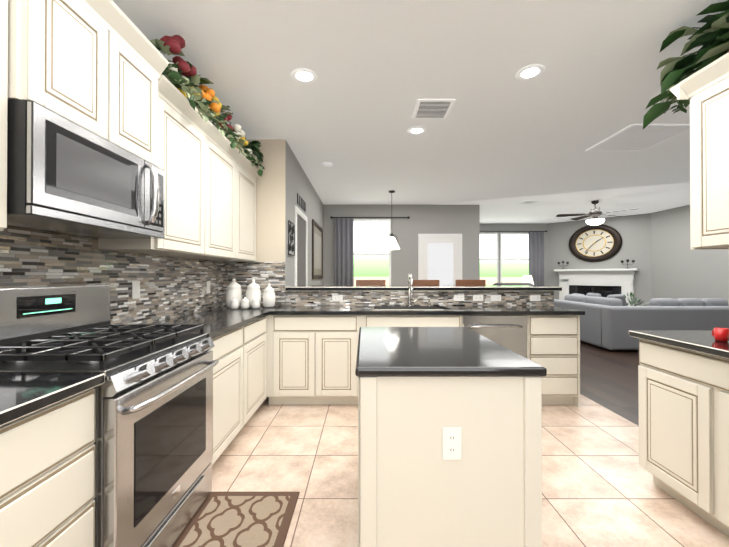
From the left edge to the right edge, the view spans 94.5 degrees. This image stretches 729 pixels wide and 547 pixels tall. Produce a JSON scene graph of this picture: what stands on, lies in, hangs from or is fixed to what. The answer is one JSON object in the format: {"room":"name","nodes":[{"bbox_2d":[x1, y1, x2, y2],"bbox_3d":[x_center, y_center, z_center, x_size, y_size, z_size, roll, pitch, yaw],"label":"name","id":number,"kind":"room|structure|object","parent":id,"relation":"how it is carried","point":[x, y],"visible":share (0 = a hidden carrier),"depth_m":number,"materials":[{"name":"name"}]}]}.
{"room":"kitchen and living room","nodes":[
{"label":"kitchen and living room","id":0,"kind":"room"},
{"bbox_2d":[0,227,227,323],"bbox_3d":[-1.580,-0.131,0.482,0.108,2.780,6.570,0,0,0],"label":"wall","id":1,"kind":"structure","parent":0,"point":[171,287],"depth_m":2.10,"materials":[{"name":"multicoloured tile"}]},
{"bbox_2d":[7,99,164,238],"bbox_3d":[-1.301,-0.397,1.537,0.459,0.392,0.774,0,0,0],"label":"microwave","id":2,"kind":"object","parent":1,"relation":"attached to","point":[66,176],"visible":1,"depth_m":1.34,"materials":[{"name":"silver metal"}]},
{"bbox_2d":[0,0,258,261],"bbox_3d":[-1.325,-0.678,1.529,0.407,1.073,4.458,0,0,0],"label":"wall cabinet","id":3,"kind":"object","parent":1,"relation":"attached to","point":[97,67],"visible":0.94,"depth_m":1.71,"materials":[{"name":"beige wood"}]},
{"bbox_2d":[149,35,264,175],"bbox_3d":[-1.288,-1.256,2.851,0.477,0.446,1.814,0,0,0],"label":"garland","id":4,"kind":"object","parent":3,"relation":"on","point":[204,101],"visible":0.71,"depth_m":2.37,"materials":[{"name":"green plant"}]},
{"bbox_2d":[132,281,139,298],"bbox_3d":[-1.517,0.109,2.245,0.016,0.118,0.072,0,0,0],"label":"light switch","id":5,"kind":"object","parent":1,"relation":"attached to","point":[135,289],"visible":1,"depth_m":2.23,"materials":[{"name":"white plastic"}]},
{"bbox_2d":[207,281,209,292],"bbox_3d":[-1.517,0.135,3.285,0.016,0.118,0.072,0,0,0],"label":"outlet","id":6,"kind":"object","parent":1,"relation":"attached to","point":[208,286],"visible":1,"depth_m":3.28,"materials":[{"name":"white plastic"}]},
{"bbox_2d":[228,139,322,305],"bbox_3d":[-1.258,-0.103,5.527,0.747,2.780,3.538,0,0,0],"label":"wall","id":7,"kind":"structure","parent":0,"point":[282,181],"depth_m":3.77,"materials":[{"name":"grey paint"}]},
{"bbox_2d":[288,220,294,255],"bbox_3d":[-0.871,-0.411,3.998,0.025,0.392,0.332,0,0,0],"label":"wall decor","id":8,"kind":"object","parent":7,"relation":"attached to","point":[290,228],"visible":1,"depth_m":3.97,"materials":[{"name":"black"}]},
{"bbox_2d":[295,205,307,284],"bbox_3d":[-0.876,0.210,4.695,0.018,2.145,0.870,0,0,0],"label":"trim","id":9,"kind":"structure","parent":7,"relation":"attached to","point":[301,247],"depth_m":4.71,"materials":[{"name":"white wood"}]},
{"bbox_2d":[297,193,305,211],"bbox_3d":[-0.878,-0.988,4.726,0.010,0.140,0.610,0,0,0],"label":"wall sign","id":10,"kind":"object","parent":7,"relation":"attached to","point":[301,203],"visible":1,"depth_m":4.68,"materials":[{"name":"black metal"}]},
{"bbox_2d":[312,219,322,278],"bbox_3d":[-0.869,-0.404,6.298,0.030,1.010,1.300,0,0,0],"label":"framed picture","id":11,"kind":"object","parent":7,"relation":"attached to","point":[317,251],"visible":1,"depth_m":6.24,"materials":[{"name":"brown wood"}]},
{"bbox_2d":[323,205,479,284],"bbox_3d":[0.773,-0.094,7.285,3.407,2.780,0.100,0,0,0],"label":"wall","id":12,"kind":"structure","parent":0,"point":[464,220],"depth_m":7.24,"materials":[{"name":"grey paint"}]},
{"bbox_2d":[330,216,409,218],"bbox_3d":[0.119,-1.194,7.194,1.696,0.056,0.087,0,0,0],"label":"curtain rod","id":13,"kind":"object","parent":12,"relation":"attached to","point":[331,217],"visible":1,"depth_m":7.17,"materials":[{"name":"black metal"}]},
{"bbox_2d":[335,218,353,284],"bbox_3d":[-0.431,0.041,7.147,0.407,2.430,0.074,0,0,0],"label":"curtain","id":14,"kind":"object","parent":13,"relation":"hanging from","point":[344,251],"visible":0.56,"depth_m":7.14,"materials":[{"name":"grey fabric"}]},
{"bbox_2d":[354,219,390,284],"bbox_3d":[0.124,-0.414,7.212,0.932,1.510,0.049,0,0,0],"label":"nook window","id":15,"kind":"structure","parent":12,"relation":"in","point":[372,258],"depth_m":7.22,"materials":[{"name":"white"}]},
{"bbox_2d":[418,234,461,284],"bbox_3d":[1.627,0.221,7.182,0.945,2.150,0.101,0,0,0],"label":"door frame","id":16,"kind":"structure","parent":12,"relation":"attached to","point":[440,257],"depth_m":7.22,"materials":[{"name":"white wood"}]},
{"bbox_2d":[112,0,726,222],"bbox_3d":[2.742,-1.529,3.602,8.750,0.050,12.800,0,0,0],"label":"ceiling","id":17,"kind":"structure","parent":0,"point":[500,142],"depth_m":2.79,"materials":[{"name":"paint"}]},
{"bbox_2d":[291,68,316,83],"bbox_3d":[-0.459,-1.504,2.568,0.200,0.009,0.200,0,0,0],"label":"recessed light","id":18,"kind":"object","parent":17,"relation":"in","point":[303,75],"visible":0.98,"depth_m":2.56,"materials":[{"name":"white plastic"}]},
{"bbox_2d":[323,162,332,166],"bbox_3d":[-0.502,-1.480,4.594,0.140,0.034,0.140,0,0,0],"label":"smoke detector","id":19,"kind":"object","parent":17,"relation":"attached to","point":[327,164],"visible":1,"depth_m":4.55,"materials":[{"name":"white plastic"}]},
{"bbox_2d":[384,190,399,249],"bbox_3d":[0.493,-0.965,6.090,0.290,1.049,0.290,0,0,0],"label":"pendant light","id":20,"kind":"object","parent":17,"relation":"hanging from","point":[391,243],"visible":1,"depth_m":6.04,"materials":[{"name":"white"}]},
{"bbox_2d":[407,126,425,134],"bbox_3d":[0.547,-1.498,3.533,0.200,0.009,0.200,0,0,0],"label":"recessed light","id":21,"kind":"object","parent":17,"relation":"in","point":[417,130],"visible":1,"depth_m":3.53,"materials":[{"name":"white"}]},
{"bbox_2d":[412,99,455,118],"bbox_3d":[0.622,-1.499,3.078,0.330,0.012,0.350,0,0,0],"label":"ceiling vent","id":22,"kind":"object","parent":17,"relation":"in","point":[432,109],"visible":1,"depth_m":3.05,"materials":[{"name":"white metal"}]},
{"bbox_2d":[518,201,537,203],"bbox_3d":[3.399,-1.478,7.002,0.300,0.012,0.300,0,0,0],"label":"ceiling vent","id":23,"kind":"object","parent":17,"relation":"in","point":[527,202],"visible":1,"depth_m":6.99,"materials":[{"name":"white metal"}]},
{"bbox_2d":[516,64,544,80],"bbox_3d":[1.241,-1.504,2.523,0.200,0.009,0.200,0,0,0],"label":"recessed light","id":24,"kind":"object","parent":17,"relation":"in","point":[529,72],"visible":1,"depth_m":2.52,"materials":[{"name":"white plastic"}]},
{"bbox_2d":[556,200,638,224],"bbox_3d":[4.712,-1.235,6.940,1.374,0.499,1.322,0,0,0],"label":"ceiling fan","id":25,"kind":"object","parent":17,"relation":"hanging from","point":[594,213],"visible":1,"depth_m":6.84,"materials":[{"name":"brown metal"}]},
{"bbox_2d":[585,124,689,150],"bbox_3d":[3.037,-1.496,3.742,0.700,0.012,0.720,0,0,0],"label":"attic hatch","id":26,"kind":"object","parent":17,"relation":"in","point":[634,137],"visible":1,"depth_m":3.69,"materials":[{"name":"white"}]},
{"bbox_2d":[285,287,561,290],"bbox_3d":[0.652,0.173,3.972,3.070,0.050,0.505,0,0,0],"label":"countertop","id":27,"kind":"structure","parent":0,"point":[286,288],"depth_m":3.72,"materials":[{"name":"black stone"}]},
{"bbox_2d":[211,394,728,546],"bbox_3d":[0.327,1.294,2.238,3.920,0.050,10.100,0,0,0],"label":"floor","id":28,"kind":"structure","parent":0,"point":[600,488],"depth_m":2.09,"materials":[{"name":"beige tile"}]},
{"bbox_2d":[0,379,104,546],"bbox_3d":[-1.218,0.818,0.748,0.608,0.885,0.823,0,0,0],"label":"base cabinet","id":29,"kind":"object","parent":28,"relation":"on","point":[47,426],"depth_m":0.98,"materials":[{"name":"beige wood"}]},
{"bbox_2d":[0,284,218,546],"bbox_3d":[-1.156,0.663,1.547,0.731,1.205,0.762,0,0,0],"label":"range","id":30,"kind":"object","parent":28,"relation":"on","point":[153,442],"visible":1,"depth_m":1.42,"materials":[{"name":"silver metal"}]},
{"bbox_2d":[96,327,247,464],"bbox_3d":[-1.217,0.827,2.275,0.608,0.885,0.676,0,0,0],"label":"base cabinet","id":31,"kind":"object","parent":28,"relation":"on","point":[230,375],"depth_m":2.28,"materials":[{"name":"beige wood"}]},
{"bbox_2d":[147,311,267,338],"bbox_3d":[-1.208,0.368,2.550,0.630,0.035,1.228,0,0,0],"label":"countertop","id":32,"kind":"structure","parent":31,"relation":"on","point":[215,323],"depth_m":2.57,"materials":[{"name":"black stone"}]},
{"bbox_2d":[172,492,299,546],"bbox_3d":[-0.635,1.258,1.451,0.522,0.012,0.985,0,0,0],"label":"rug","id":33,"kind":"object","parent":28,"relation":"on","point":[241,519],"visible":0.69,"depth_m":1.70,"materials":[{"name":"brown carpet"}]},
{"bbox_2d":[248,315,267,419],"bbox_3d":[-1.217,0.830,2.845,0.608,0.885,0.725,0,0,0],"label":"base cabinet","id":34,"kind":"object","parent":28,"relation":"on","point":[258,331],"depth_m":2.88,"materials":[{"name":"beige wood"}]},
{"bbox_2d":[268,315,355,403],"bbox_3d":[-0.465,0.833,3.471,0.935,0.885,0.570,0,0,0],"label":"base cabinet","id":35,"kind":"object","parent":28,"relation":"on","point":[301,346],"depth_m":3.19,"materials":[{"name":"beige wood"}]},
{"bbox_2d":[212,307,583,314],"bbox_3d":[0.275,0.373,3.458,3.595,0.035,0.590,0,0,0],"label":"countertop","id":36,"kind":"structure","parent":35,"relation":"on","point":[273,310],"depth_m":3.16,"materials":[{"name":"black stone"}]},
{"bbox_2d":[225,278,241,307],"bbox_3d":[-1.363,0.202,3.515,0.164,0.305,0.164,0,0,0],"label":"canister","id":37,"kind":"object","parent":36,"relation":"on","point":[233,290],"visible":0.85,"depth_m":3.46,"materials":[{"name":"white ceramic"}]},
{"bbox_2d":[230,297,238,308],"bbox_3d":[-1.293,0.294,3.354,0.086,0.120,0.086,0,0,0],"label":"canister","id":38,"kind":"object","parent":36,"relation":"on","point":[234,303],"visible":1,"depth_m":3.32,"materials":[{"name":"white ceramic"}]},
{"bbox_2d":[241,297,249,308],"bbox_3d":[-1.198,0.294,3.379,0.086,0.120,0.086,0,0,0],"label":"canister","id":39,"kind":"object","parent":36,"relation":"on","point":[245,303],"visible":1,"depth_m":3.35,"materials":[{"name":"white ceramic"}]},
{"bbox_2d":[246,279,260,307],"bbox_3d":[-1.163,0.207,3.530,0.159,0.296,0.159,0,0,0],"label":"canister","id":40,"kind":"object","parent":36,"relation":"on","point":[253,290],"visible":0.79,"depth_m":3.47,"materials":[{"name":"white ceramic"}]},
{"bbox_2d":[251,297,259,308],"bbox_3d":[-1.098,0.294,3.394,0.086,0.120,0.086,0,0,0],"label":"canister","id":41,"kind":"object","parent":36,"relation":"on","point":[255,303],"visible":1,"depth_m":3.36,"materials":[{"name":"white ceramic"}]},
{"bbox_2d":[262,284,275,307],"bbox_3d":[-1.008,0.230,3.555,0.134,0.250,0.134,0,0,0],"label":"canister","id":42,"kind":"object","parent":36,"relation":"on","point":[268,299],"visible":1,"depth_m":3.50,"materials":[{"name":"white ceramic"}]},
{"bbox_2d":[356,280,385,284],"bbox_3d":[0.088,0.684,4.518,0.496,1.195,0.508,0,0,0],"label":"bar stool","id":43,"kind":"object","parent":28,"relation":"on","point":[370,282],"visible":0.06,"depth_m":4.74,"materials":[{"name":"brown wood"}]},
{"bbox_2d":[356,307,463,403],"bbox_3d":[0.429,0.833,3.467,0.984,0.885,0.578,0,0,0],"label":"base cabinet","id":44,"kind":"object","parent":28,"relation":"on","point":[361,320],"depth_m":3.19,"materials":[{"name":"beige wood"}]},
{"bbox_2d":[413,280,438,284],"bbox_3d":[0.848,0.684,4.517,0.496,1.195,0.508,0,0,0],"label":"bar stool","id":45,"kind":"object","parent":28,"relation":"on","point":[425,282],"visible":0.06,"depth_m":4.74,"materials":[{"name":"brown wood"}]},
{"bbox_2d":[355,327,546,546],"bbox_3d":[0.316,0.805,1.706,0.700,0.922,0.977,0,0,0],"label":"kitchen island","id":46,"kind":"object","parent":28,"relation":"on","point":[449,436],"visible":1,"depth_m":1.24,"materials":[{"name":"beige wood"}]},
{"bbox_2d":[455,280,485,284],"bbox_3d":[1.498,0.684,4.517,0.496,1.195,0.508,0,0,0],"label":"bar stool","id":47,"kind":"object","parent":28,"relation":"on","point":[470,282],"visible":0.1,"depth_m":4.74,"materials":[{"name":"brown wood"}]},
{"bbox_2d":[464,315,531,359],"bbox_3d":[1.203,0.833,3.466,0.701,0.885,0.578,0,0,0],"label":"dishwasher","id":48,"kind":"object","parent":28,"relation":"on","point":[513,332],"depth_m":3.18,"materials":[{"name":"silver metal"}]},
{"bbox_2d":[532,315,579,406],"bbox_3d":[1.803,0.833,3.466,0.499,0.885,0.578,0,0,0],"label":"base cabinet","id":49,"kind":"object","parent":28,"relation":"on","point":[555,338],"depth_m":3.19,"materials":[{"name":"beige wood"}]},
{"bbox_2d":[629,330,728,536],"bbox_3d":[1.939,0.805,1.575,0.646,0.920,0.970,0,0,0],"label":"base cabinet","id":50,"kind":"object","parent":28,"relation":"on","point":[683,390],"visible":1,"depth_m":1.73,"materials":[{"name":"beige wood"}]},
{"bbox_2d":[712,327,728,341],"bbox_3d":[1.826,0.313,1.732,0.056,0.065,0.076,0,0,0],"label":"mug","id":51,"kind":"object","parent":50,"relation":"on","point":[720,334],"visible":1,"depth_m":1.71,"materials":[{"name":"red ceramic"}]},
{"bbox_2d":[480,223,547,285],"bbox_3d":[3.870,-0.079,9.914,3.000,2.780,0.100,0,0,0],"label":"wall","id":52,"kind":"structure","parent":0,"point":[513,226],"depth_m":9.87,"materials":[{"name":"grey paint"}]},
{"bbox_2d":[480,233,498,284],"bbox_3d":[3.330,-0.405,9.841,1.210,1.580,0.049,0,0,0],"label":"living room window","id":53,"kind":"structure","parent":52,"relation":"in","point":[489,258],"depth_m":9.85,"materials":[{"name":"white"}]},
{"bbox_2d":[480,230,546,231],"bbox_3d":[3.945,-1.230,9.822,2.746,0.056,0.087,0,0,0],"label":"curtain rod","id":54,"kind":"object","parent":52,"relation":"attached to","point":[513,231],"visible":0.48,"depth_m":9.80,"materials":[{"name":"black metal"}]},
{"bbox_2d":[529,232,543,285],"bbox_3d":[4.991,0.030,9.775,0.447,2.480,0.074,0,0,0],"label":"curtain","id":55,"kind":"object","parent":54,"relation":"hanging from","point":[536,256],"visible":0.67,"depth_m":9.78,"materials":[{"name":"grey fabric"}]},
{"bbox_2d":[500,233,528,282],"bbox_3d":[4.410,-0.405,9.840,0.930,1.580,0.049,0,0,0],"label":"living room window","id":56,"kind":"structure","parent":52,"relation":"in","point":[514,257],"depth_m":9.85,"materials":[{"name":"white"}]},
{"bbox_2d":[547,213,650,305],"bbox_3d":[6.230,-0.084,9.093,1.740,2.780,1.740,0,0,0],"label":"wall","id":57,"kind":"structure","parent":0,"point":[634,231],"depth_m":8.65,"materials":[{"name":"grey paint"}]},
{"bbox_2d":[569,224,621,261],"bbox_3d":[6.153,-0.814,9.020,0.065,1.015,1.203,0,0,-45],"label":"wall clock","id":58,"kind":"object","parent":57,"relation":"attached to","point":[594,243],"visible":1,"depth_m":8.99,"materials":[{"name":"brown metal"}]},
{"bbox_2d":[554,268,638,305],"bbox_3d":[6.029,0.593,8.888,0.420,1.425,1.840,0,0,-45],"label":"fireplace mantel","id":59,"kind":"object","parent":57,"relation":"attached to","point":[604,282],"visible":0.38,"depth_m":8.91,"materials":[{"name":"white painted wood"}]},
{"bbox_2d":[621,259,634,268],"bbox_3d":[6.601,-0.240,8.447,0.223,0.234,0.223,0,0,0],"label":"candle holder","id":60,"kind":"object","parent":59,"relation":"on","point":[627,261],"visible":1,"depth_m":8.43,"materials":[{"name":"black metal"}]},
{"bbox_2d":[580,341,639,425],"bbox_3d":[4.704,1.315,5.986,4.830,0.049,8.000,0,0,0],"label":"floor","id":61,"kind":"structure","parent":0,"point":[608,379],"depth_m":4.11,"materials":[{"name":"brown wood"}]},
{"bbox_2d":[493,283,533,284],"bbox_3d":[2.589,0.726,6.240,1.000,1.130,1.000,0,0,0],"label":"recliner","id":62,"kind":"object","parent":61,"relation":"on","point":[513,284],"visible":0.15,"depth_m":5.79,"materials":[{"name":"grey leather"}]},
{"bbox_2d":[554,293,728,351],"bbox_3d":[5.209,0.834,6.418,2.420,0.916,1.860,0,0,0],"label":"sectional sofa","id":63,"kind":"object","parent":61,"relation":"on","point":[608,322],"visible":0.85,"depth_m":5.50,"materials":[{"name":"grey fabric"}]},
{"bbox_3d":[5.519,1.070,6.937,1.100,0.450,0.700,0,0,0],"label":"coffee table","id":64,"kind":"object","parent":61,"relation":"on","visible":0},
{"bbox_2d":[624,292,648,305],"bbox_3d":[5.579,0.600,6.943,0.617,0.488,0.583,0,0,0],"label":"potted plant","id":65,"kind":"object","parent":64,"relation":"on","point":[633,300],"visible":0.54,"depth_m":6.92,"materials":[{"name":"green plant"}]},
{"bbox_3d":[4.470,1.007,9.238,0.500,0.600,0.500,0,0,0],"label":"end table","id":66,"kind":"object","parent":61,"relation":"on","visible":0},
{"bbox_2d":[521,275,533,283],"bbox_3d":[4.470,0.376,9.241,0.340,0.660,0.340,0,0,0],"label":"table lamp","id":67,"kind":"object","parent":66,"relation":"on","point":[527,279],"visible":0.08,"depth_m":9.14,"materials":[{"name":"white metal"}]},
{"bbox_2d":[651,205,728,305],"bbox_3d":[7.048,-0.105,5.107,0.100,2.780,6.230,0,0,0],"label":"wall","id":68,"kind":"structure","parent":0,"point":[680,268],"depth_m":7.43,"materials":[{"name":"grey paint"}]},
{"bbox_3d":[2.315,-0.135,-0.355,0.100,2.780,4.900,0,0,0],"label":"wall","id":69,"kind":"structure","parent":0,"visible":0},
{"bbox_2d":[670,52,728,248],"bbox_3d":[2.064,-0.640,1.581,0.395,0.990,0.966,0,0,0],"label":"wall cabinet","id":70,"kind":"object","parent":69,"relation":"attached to","point":[705,90],"visible":1,"depth_m":1.87,"materials":[{"name":"beige wood"}]},
{"bbox_2d":[643,0,728,128],"bbox_3d":[2.042,-1.242,1.786,0.432,0.513,1.062,0,0,0],"label":"potted plant","id":71,"kind":"object","parent":70,"relation":"on","point":[711,35],"visible":0.69,"depth_m":2.02,"materials":[{"name":"green plant"}]}
]}

